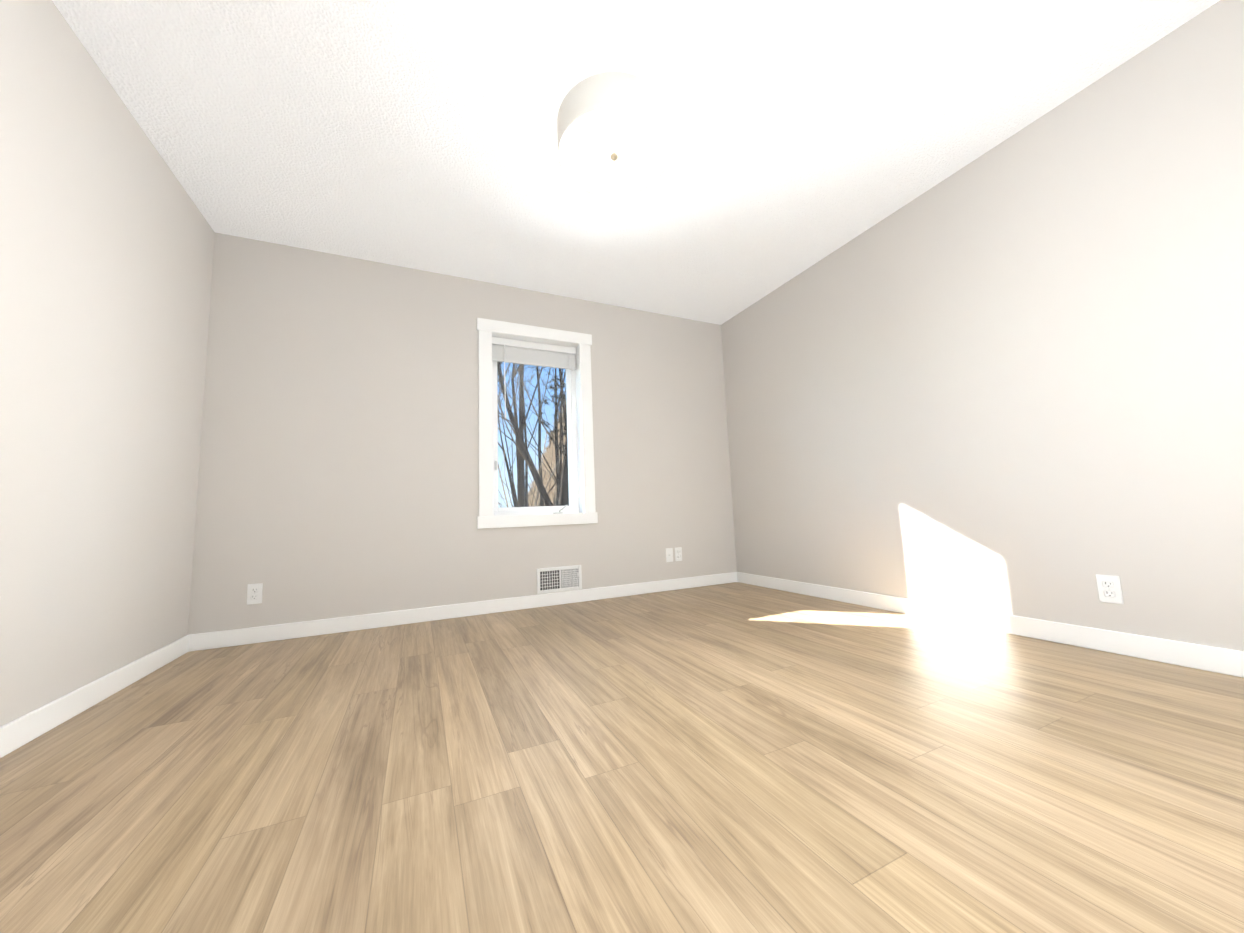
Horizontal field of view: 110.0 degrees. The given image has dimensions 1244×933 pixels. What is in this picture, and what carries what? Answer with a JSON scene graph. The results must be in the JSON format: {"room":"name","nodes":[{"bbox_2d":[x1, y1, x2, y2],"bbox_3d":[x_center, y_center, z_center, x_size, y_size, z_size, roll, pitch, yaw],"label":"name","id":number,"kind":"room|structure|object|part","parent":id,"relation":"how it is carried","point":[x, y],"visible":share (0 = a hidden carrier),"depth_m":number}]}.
{"room":"empty bedroom","nodes":[
{"label":"empty bedroom","id":0,"kind":"room"},
{"bbox_2d":[0,0,214,726],"bbox_3d":[-1.708,-0.415,0.812,0.150,2.440,4.085,1,-7,-25],"label":"wall","id":1,"kind":"structure","parent":0,"point":[107,234],"depth_m":1.64},
{"bbox_2d":[0,635,189,757],"bbox_3d":[-1.576,0.749,0.691,0.014,0.090,3.721,1,-7,-25],"label":"baseboard","id":2,"kind":"structure","parent":1,"relation":"attached to","point":[17,733],"depth_m":1.61},
{"bbox_2d":[188,232,736,634],"bbox_3d":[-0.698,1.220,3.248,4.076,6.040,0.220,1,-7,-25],"label":"wall","id":3,"kind":"structure","parent":0,"point":[338,475],"depth_m":2.93},
{"bbox_2d":[247,583,262,604],"bbox_3d":[-2.122,0.735,2.515,0.070,0.115,0.010,1,-7,-25],"label":"electrical outlet","id":4,"kind":"object","parent":3,"relation":"attached to","point":[254,593],"visible":1,"depth_m":2.51},
{"bbox_2d":[189,572,736,651],"bbox_3d":[-0.657,0.983,3.167,3.776,0.090,0.014,1,-7,-25],"label":"baseboard","id":5,"kind":"structure","parent":3,"relation":"attached to","point":[226,638],"depth_m":2.87},
{"bbox_2d":[477,318,597,528],"bbox_3d":[-0.677,-0.315,3.424,0.906,1.548,0.220,1,-7,-25],"label":"window","id":6,"kind":"structure","parent":3,"relation":"in","point":[488,517],"depth_m":3.38},
{"bbox_3d":[-0.708,-0.303,3.490,0.632,1.310,0.043,1,-7,-25],"label":"window sash","id":7,"kind":"part","parent":6,"relation":"part of"},
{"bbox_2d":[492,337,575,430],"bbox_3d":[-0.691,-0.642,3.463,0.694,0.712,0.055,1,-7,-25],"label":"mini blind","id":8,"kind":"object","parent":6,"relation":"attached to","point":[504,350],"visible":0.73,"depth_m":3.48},
{"bbox_2d":[492,333,583,512],"bbox_3d":[-0.667,-0.314,3.404,0.738,1.416,0.125,1,-7,-25],"label":"liner","id":9,"kind":"object","parent":6,"relation":"attached to","point":[579,438],"visible":0.23,"depth_m":3.54},
{"bbox_2d":[537,565,581,593],"bbox_3d":[-0.467,0.847,3.271,0.347,0.183,0.017,1,-7,-25],"label":"air vent","id":10,"kind":"object","parent":3,"relation":"in","point":[558,579],"visible":1,"depth_m":3.27},
{"bbox_2d":[666,548,672,561],"bbox_3d":[0.404,0.751,3.694,0.070,0.115,0.012,1,-7,-25],"label":"outlet plate","id":11,"kind":"object","parent":3,"relation":"attached to","point":[669,554],"visible":1,"depth_m":3.69},
{"bbox_2d":[675,547,681,560],"bbox_3d":[0.485,0.752,3.732,0.070,0.115,0.010,1,-7,-25],"label":"electrical outlet","id":12,"kind":"object","parent":3,"relation":"attached to","point":[678,553],"visible":1,"depth_m":3.73},
{"bbox_2d":[0,582,1243,932],"bbox_3d":[0.119,0.878,1.504,4.076,0.120,4.085,1,-7,-25],"label":"floor","id":13,"kind":"structure","parent":0,"point":[734,758],"depth_m":1.06},
{"bbox_2d":[52,0,1219,324],"bbox_3d":[0.022,-1.665,1.780,4.076,0.120,4.085,1,-7,-25],"label":"ceiling","id":14,"kind":"structure","parent":0,"point":[422,134],"depth_m":1.95},
{"bbox_2d":[557,71,669,197],"bbox_3d":[-0.038,-1.433,1.824,0.464,0.326,0.464,1,-7,-25],"label":"ceiling light","id":15,"kind":"object","parent":14,"relation":"attached to","point":[604,116],"visible":1,"depth_m":1.71},
{"bbox_2d":[721,0,1243,650],"bbox_3d":[1.850,-0.372,2.472,0.150,2.440,4.085,1,-7,-25],"label":"wall","id":16,"kind":"structure","parent":0,"point":[1005,376],"depth_m":2.04},
{"bbox_2d":[737,572,1243,677],"bbox_3d":[1.834,0.791,2.281,0.014,0.090,3.721,1,-7,-25],"label":"baseboard","id":17,"kind":"structure","parent":16,"relation":"attached to","point":[1211,659],"depth_m":2.01},
{"bbox_2d":[1096,574,1123,603],"bbox_3d":[2.049,0.515,1.832,0.010,0.115,0.070,1,-7,-25],"label":"outlet","id":18,"kind":"object","parent":16,"relation":"attached to","point":[1109,589],"visible":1,"depth_m":1.83},
{"label":"outside","id":19,"kind":"structure","parent":0,"visible":0},
{"bbox_2d":[497,362,566,507],"bbox_3d":[-0.292,-6.830,51.361,95.000,34.000,0.100,1,-7,-25],"label":"sky","id":20,"kind":"structure","parent":19,"point":[550,413],"depth_m":46.58},
{"bbox_3d":[-4.754,8.765,42.771,150.000,0.100,76.045,1,-7,-25],"label":"ground","id":21,"kind":"structure","parent":19,"visible":0},
{"bbox_2d":[497,363,568,506],"bbox_3d":[-3.898,-7.656,27.711,26.715,29.357,28.153,1,-7,-25],"label":"tree","id":22,"kind":"object","parent":21,"relation":"on","point":[521,476],"depth_m":20.23},
{"bbox_2d":[497,362,568,505],"bbox_3d":[-1.531,-2.404,8.590,5.819,14.578,5.768,1,-7,-25],"label":"tree","id":23,"kind":"object","parent":21,"relation":"on","point":[524,449],"depth_m":8.56},
{"bbox_2d":[498,424,568,506],"bbox_3d":[-1.741,2.232,24.031,16.485,8.641,28.101,1,-7,-25],"label":"undergrowth","id":24,"kind":"object","parent":21,"relation":"on","point":[550,474],"depth_m":16.27}
]}

